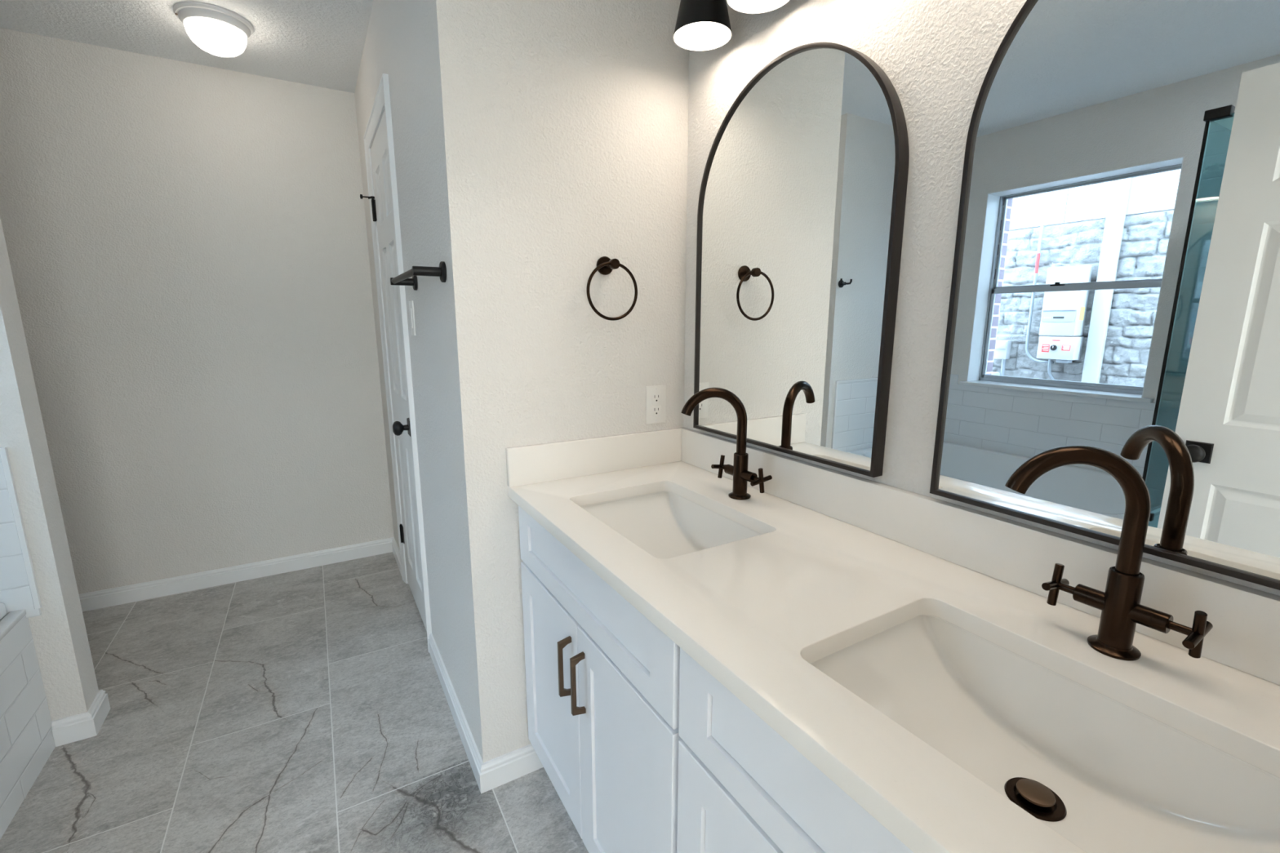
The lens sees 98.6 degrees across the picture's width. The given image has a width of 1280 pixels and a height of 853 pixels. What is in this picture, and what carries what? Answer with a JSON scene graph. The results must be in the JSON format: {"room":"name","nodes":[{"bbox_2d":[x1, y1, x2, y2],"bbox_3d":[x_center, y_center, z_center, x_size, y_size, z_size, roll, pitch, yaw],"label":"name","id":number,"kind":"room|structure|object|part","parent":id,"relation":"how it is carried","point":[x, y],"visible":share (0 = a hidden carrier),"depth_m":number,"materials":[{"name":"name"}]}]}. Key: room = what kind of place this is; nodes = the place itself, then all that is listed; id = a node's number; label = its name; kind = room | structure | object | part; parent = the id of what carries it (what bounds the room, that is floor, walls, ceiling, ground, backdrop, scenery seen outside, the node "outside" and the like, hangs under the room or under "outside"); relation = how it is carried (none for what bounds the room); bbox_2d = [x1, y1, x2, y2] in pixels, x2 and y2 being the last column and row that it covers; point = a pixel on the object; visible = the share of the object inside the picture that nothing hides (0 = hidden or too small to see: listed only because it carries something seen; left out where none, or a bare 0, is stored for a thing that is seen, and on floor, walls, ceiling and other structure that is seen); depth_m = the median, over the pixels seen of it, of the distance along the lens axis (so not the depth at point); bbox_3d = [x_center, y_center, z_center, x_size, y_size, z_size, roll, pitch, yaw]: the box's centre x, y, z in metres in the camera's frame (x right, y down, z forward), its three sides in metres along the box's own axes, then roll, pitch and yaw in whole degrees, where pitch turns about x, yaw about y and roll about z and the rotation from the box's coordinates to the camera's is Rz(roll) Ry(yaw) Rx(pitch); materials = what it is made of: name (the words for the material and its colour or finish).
{"room":"bathroom","nodes":[
{"label":"bathroom","id":0,"kind":"room"},
{"bbox_2d":[0,217,98,721],"bbox_3d":[-2.246,-0.158,1.348,1.025,2.435,0.116,-6,13,-30],"label":"wall partition","id":1,"kind":"structure","parent":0,"point":[60,636],"depth_m":1.66,"materials":[{"name":"white paint"}]},
{"bbox_2d":[0,457,41,621],"bbox_3d":[-2.236,0.363,1.379,0.972,0.520,0.010,-6,13,-30],"label":"tiled wall","id":2,"kind":"structure","parent":1,"relation":"attached to","point":[15,589],"depth_m":1.62,"materials":[{"name":"white tile"}]},
{"bbox_2d":[0,447,41,608],"bbox_3d":[-2.230,0.350,1.379,0.967,0.497,0.012,-6,13,-30],"label":"trim","id":3,"kind":"structure","parent":1,"relation":"attached to","point":[4,455],"depth_m":1.61,"materials":[{"name":"white paint"}]},
{"bbox_2d":[51,689,110,746],"bbox_3d":[-2.240,0.996,1.573,1.040,0.082,0.146,-6,13,-30],"label":"baseboard","id":4,"kind":"structure","parent":1,"relation":"attached to","point":[71,729],"depth_m":1.76,"materials":[{"name":"white paint"}]},
{"bbox_2d":[0,0,373,93],"bbox_3d":[-1.160,-1.377,0.919,3.020,0.120,3.713,-6,13,-30],"label":"ceiling","id":5,"kind":"structure","parent":0,"point":[320,43],"depth_m":2.15,"materials":[{"name":"white paint"}]},
{"bbox_2d":[173,1,253,57],"bbox_3d":[-1.608,-1.481,2.092,0.242,0.117,0.242,-6,13,-30],"label":"ceiling light","id":6,"kind":"object","parent":5,"relation":"attached to","point":[219,31],"visible":1,"depth_m":2.03,"materials":[{"name":"white glass"}]},
{"bbox_3d":[-1.608,-1.463,2.096,0.191,0.080,0.191,-6,13,-30],"label":"lamp shade","id":7,"kind":"part","parent":6,"relation":"part of","materials":[{"name":"white glass"}]},
{"bbox_2d":[0,27,394,594],"bbox_3d":[-2.126,-0.407,2.648,2.900,2.435,0.120,-6,13,-30],"label":"wall","id":8,"kind":"structure","parent":0,"point":[187,244],"depth_m":2.58,"materials":[{"name":"white paint"}]},
{"bbox_2d":[78,537,401,612],"bbox_3d":[-2.211,0.816,2.513,2.064,0.082,0.419,-6,13,-30],"label":"baseboard","id":9,"kind":"structure","parent":8,"relation":"attached to","point":[108,597],"depth_m":2.81,"materials":[{"name":"white paint"}]},
{"bbox_2d":[0,551,588,852],"bbox_3d":[-1.159,1.074,1.388,3.020,0.001,3.710,-6,13,-30],"label":"floor","id":10,"kind":"structure","parent":0,"point":[308,710],"depth_m":1.76,"materials":[{"name":"grey tile"}]},
{"bbox_2d":[0,602,55,839],"bbox_3d":[-1.878,0.917,0.851,0.934,0.510,1.448,-6,13,-30],"label":"bathtub","id":11,"kind":"object","parent":10,"relation":"on","point":[27,742],"visible":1,"depth_m":1.57,"materials":[{"name":"white tile"}]},
{"bbox_2d":[518,506,681,852],"bbox_3d":[0.082,0.645,1.362,0.585,0.853,0.779,-6,13,-30],"label":"vanity cabinet","id":12,"kind":"object","parent":10,"relation":"on","point":[602,680],"visible":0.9,"depth_m":1.12,"materials":[{"name":"white paint"}]},
{"bbox_3d":[-0.220,0.658,1.379,0.019,0.541,0.363,-6,13,-30],"label":"door","id":13,"kind":"part","parent":12,"relation":"part of","materials":[{"name":"white paint"}]},
{"bbox_3d":[-0.164,0.530,1.209,0.030,0.140,0.010,-6,13,-30],"label":"handle","id":14,"kind":"part","parent":12,"relation":"part of","materials":[{"name":"brown metal"}]},
{"bbox_3d":[-0.130,0.541,1.152,0.030,0.140,0.010,-6,13,-30],"label":"handle","id":15,"kind":"part","parent":12,"relation":"part of","materials":[{"name":"brown metal"}]},
{"bbox_3d":[-0.126,0.336,1.156,0.019,0.156,0.730,-6,13,-30],"label":"false drawer","id":16,"kind":"part","parent":12,"relation":"part of","materials":[{"name":"white paint"}]},
{"bbox_3d":[-0.033,0.717,1.069,0.019,0.541,0.363,-6,13,-30],"label":"door","id":17,"kind":"part","parent":12,"relation":"part of","materials":[{"name":"white paint"}]},
{"bbox_2d":[505,426,1279,852],"bbox_3d":[0.283,0.219,0.951,0.570,0.133,1.540,-6,13,-30],"label":"countertop","id":18,"kind":"structure","parent":12,"relation":"on","point":[839,560],"depth_m":0.82,"materials":[{"name":"white stone"}]},
{"bbox_2d":[580,491,761,559],"bbox_3d":[0.057,0.289,1.281,0.354,0.128,0.480,-6,13,-30],"label":"sink","id":19,"kind":"object","parent":18,"relation":"in","point":[665,525],"visible":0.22,"depth_m":1.43,"materials":[{"name":"white ceramic"}]},
{"bbox_2d":[680,387,772,499],"bbox_3d":[0.199,0.045,1.320,0.176,0.275,0.160,-6,13,-30],"label":"faucet","id":20,"kind":"object","parent":18,"relation":"on","point":[739,470],"visible":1,"depth_m":1.33,"materials":[{"name":"brown metal"}]},
{"bbox_3d":[0.179,-0.011,1.325,0.166,0.167,0.024,-2,11,-11],"label":"spout","id":21,"kind":"part","parent":20,"relation":"part of","materials":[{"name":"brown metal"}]},
{"bbox_3d":[0.216,0.106,1.417,0.061,0.061,0.033,-6,13,-30],"label":"cross handle","id":22,"kind":"part","parent":20,"relation":"part of","materials":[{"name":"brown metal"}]},
{"bbox_3d":[0.281,0.126,1.310,0.061,0.061,0.033,-6,13,-30],"label":"cross handle","id":23,"kind":"part","parent":20,"relation":"part of","materials":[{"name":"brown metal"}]},
{"bbox_2d":[810,614,1279,852],"bbox_3d":[0.441,0.411,0.643,0.354,0.128,0.480,-6,13,-30],"label":"sink","id":24,"kind":"object","parent":18,"relation":"in","point":[1106,775],"visible":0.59,"depth_m":0.71,"materials":[{"name":"white ceramic"}]},
{"bbox_2d":[1004,445,1213,661],"bbox_3d":[0.589,0.164,0.701,0.148,0.275,0.187,-6,13,-30],"label":"faucet","id":25,"kind":"object","parent":18,"relation":"on","point":[1121,608],"visible":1,"depth_m":0.70,"materials":[{"name":"brown metal"}]},
{"bbox_3d":[0.601,0.228,0.779,0.061,0.061,0.033,-6,13,-30],"label":"cross handle","id":26,"kind":"part","parent":25,"relation":"part of","materials":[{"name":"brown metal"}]},
{"bbox_3d":[0.563,0.106,0.714,0.166,0.167,0.024,2,11,11],"label":"spout","id":27,"kind":"part","parent":25,"relation":"part of","materials":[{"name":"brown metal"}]},
{"bbox_3d":[0.665,0.249,0.672,0.061,0.061,0.033,-6,13,-30],"label":"cross handle","id":28,"kind":"part","parent":25,"relation":"part of","materials":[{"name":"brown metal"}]},
{"bbox_2d":[676,648,913,852],"bbox_3d":[0.474,0.769,0.711,0.585,0.853,0.758,-6,13,-30],"label":"vanity cabinet","id":29,"kind":"object","parent":10,"relation":"on","point":[743,788],"visible":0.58,"depth_m":0.71,"materials":[{"name":"white paint"}]},
{"bbox_3d":[0.157,0.777,0.754,0.019,0.541,0.353,-6,13,-30],"label":"door","id":30,"kind":"part","parent":29,"relation":"part of","materials":[{"name":"white paint"}]},
{"bbox_2d":[354,0,472,734],"bbox_3d":[-0.916,-0.331,2.248,0.120,2.435,1.813,-6,13,-30],"label":"wall","id":31,"kind":"structure","parent":0,"point":[396,44],"depth_m":1.72,"materials":[{"name":"white paint"}]},
{"bbox_2d":[360,110,426,631],"bbox_3d":[-1.050,-0.167,2.358,0.100,2.035,0.641,-6,13,-30],"label":"door","id":32,"kind":"structure","parent":31,"relation":"in","point":[382,205],"depth_m":2.35,"materials":[{"name":"white paint"}]},
{"bbox_3d":[-0.934,0.006,2.150,0.057,0.057,0.057,-6,13,-30],"label":"knob","id":33,"kind":"part","parent":32,"relation":"part of","materials":[{"name":"black metal"}]},
{"bbox_2d":[363,73,431,653],"bbox_3d":[-1.035,-0.190,2.343,0.018,2.122,0.744,-6,13,-30],"label":"trim","id":34,"kind":"structure","parent":31,"relation":"attached to","point":[382,100],"depth_m":2.14,"materials":[{"name":"white paint"}]},
{"bbox_2d":[408,300,415,335],"bbox_3d":[-0.775,-0.368,1.869,0.008,0.114,0.070,-6,13,-30],"label":"light switch","id":35,"kind":"object","parent":31,"relation":"attached to","point":[411,303],"visible":1,"depth_m":1.85,"materials":[{"name":"white plastic"}]},
{"bbox_2d":[390,261,446,290],"bbox_3d":[-0.634,-0.420,1.550,0.075,0.051,0.480,-6,13,-30],"label":"towel bar","id":36,"kind":"object","parent":31,"relation":"attached to","point":[403,279],"visible":1,"depth_m":1.38,"materials":[{"name":"black metal"}]},
{"bbox_3d":[-0.744,-0.455,1.732,0.075,0.051,0.051,-6,13,-30],"label":"post","id":37,"kind":"part","parent":36,"relation":"part of","materials":[{"name":"black metal"}]},
{"bbox_3d":[-0.525,-0.386,1.369,0.075,0.051,0.051,-6,13,-30],"label":"post","id":38,"kind":"part","parent":36,"relation":"part of","materials":[{"name":"black metal"}]},
{"bbox_2d":[428,632,543,793],"bbox_3d":[-0.483,0.918,1.983,0.391,0.082,0.789,-6,13,-30],"label":"baseboard","id":39,"kind":"structure","parent":31,"relation":"attached to","point":[494,773],"depth_m":1.62,"materials":[{"name":"white paint"}]},
{"bbox_2d":[424,0,688,763],"bbox_3d":[-0.185,-0.201,1.570,0.676,2.435,0.120,-6,13,-30],"label":"wall","id":40,"kind":"structure","parent":0,"point":[560,127],"depth_m":1.44,"materials":[{"name":"white paint"}]},
{"bbox_2d":[586,256,637,320],"bbox_3d":[-0.084,-0.373,1.488,0.153,0.172,0.066,-6,13,-30],"label":"towel ring","id":41,"kind":"object","parent":40,"relation":"attached to","point":[605,265],"visible":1,"depth_m":1.48,"materials":[{"name":"brown metal"}]},
{"bbox_2d":[645,385,666,424],"bbox_3d":[0.049,-0.066,1.661,0.070,0.114,0.007,-6,13,-30],"label":"wall outlet","id":42,"kind":"object","parent":40,"relation":"attached to","point":[655,396],"visible":1,"depth_m":1.66,"materials":[{"name":"white plastic"}]},
{"bbox_2d":[651,405,661,416],"bbox_3d":[0.050,-0.047,1.663,0.033,0.029,0.002,-6,13,-30],"label":"receptacle","id":43,"kind":"object","parent":42,"relation":"attached to","point":[655,410],"depth_m":1.66,"materials":[{"name":"white plastic"}]},
{"bbox_2d":[651,393,661,403],"bbox_3d":[0.050,-0.085,1.656,0.033,0.029,0.002,-6,13,-30],"label":"receptacle","id":44,"kind":"object","parent":42,"relation":"attached to","point":[655,397],"depth_m":1.65,"materials":[{"name":"white plastic"}]},
{"bbox_2d":[683,0,1279,595],"bbox_3d":[0.088,-0.261,1.885,0.120,2.435,3.713,-6,13,-30],"label":"wall","id":45,"kind":"structure","parent":0,"point":[937,55],"depth_m":1.03,"materials":[{"name":"white paint"}]},
{"bbox_2d":[673,0,789,50],"bbox_3d":[0.265,-1.015,1.146,0.170,0.216,0.540,-6,13,-30],"label":"vanity light","id":46,"kind":"object","parent":45,"relation":"attached to","point":[700,24],"visible":1,"depth_m":1.28,"materials":[{"name":"black metal"}]},
{"bbox_3d":[0.150,-1.034,1.310,0.140,0.193,0.140,-6,13,-30],"label":"lamp shade","id":47,"kind":"part","parent":46,"relation":"part of","materials":[{"name":"black metal"}]},
{"bbox_2d":[675,22,730,46],"bbox_3d":[0.150,-0.946,1.326,0.133,0.006,0.133,-6,13,-30],"label":"diffuser","id":48,"kind":"object","parent":46,"relation":"attached to","point":[686,33],"depth_m":1.32,"materials":[{"name":"white glass"}]},
{"bbox_2d":[730,0,782,8],"bbox_3d":[0.252,-0.914,1.157,0.133,0.006,0.133,-6,13,-30],"label":"diffuser","id":49,"kind":"object","parent":46,"relation":"attached to","point":[735,4],"depth_m":1.20,"materials":[{"name":"white glass"}]},
{"bbox_3d":[0.252,-1.002,1.141,0.140,0.193,0.140,-6,13,-30],"label":"lamp shade","id":50,"kind":"part","parent":46,"relation":"part of","materials":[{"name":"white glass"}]},
{"bbox_2d":[693,41,909,477],"bbox_3d":[0.328,-0.384,1.299,0.029,0.888,0.617,-6,13,-30],"label":"arched mirror","id":51,"kind":"object","parent":45,"relation":"attached to","point":[803,191],"visible":1,"depth_m":1.22,"materials":[{"name":"clear mirror"}]},
{"bbox_2d":[679,426,1279,685],"bbox_3d":[0.520,0.178,1.085,0.020,0.103,1.540,-6,13,-30],"label":"backsplash","id":52,"kind":"structure","parent":45,"relation":"attached to","point":[1244,636],"depth_m":0.91,"materials":[{"name":"white stone"}]},
{"bbox_2d":[929,0,1279,590],"bbox_3d":[0.703,-0.265,0.676,0.029,0.888,0.618,-6,13,-30],"label":"arched mirror","id":53,"kind":"object","parent":45,"relation":"attached to","point":[1115,283],"visible":1,"depth_m":0.74,"materials":[{"name":"clear mirror"}]}
]}

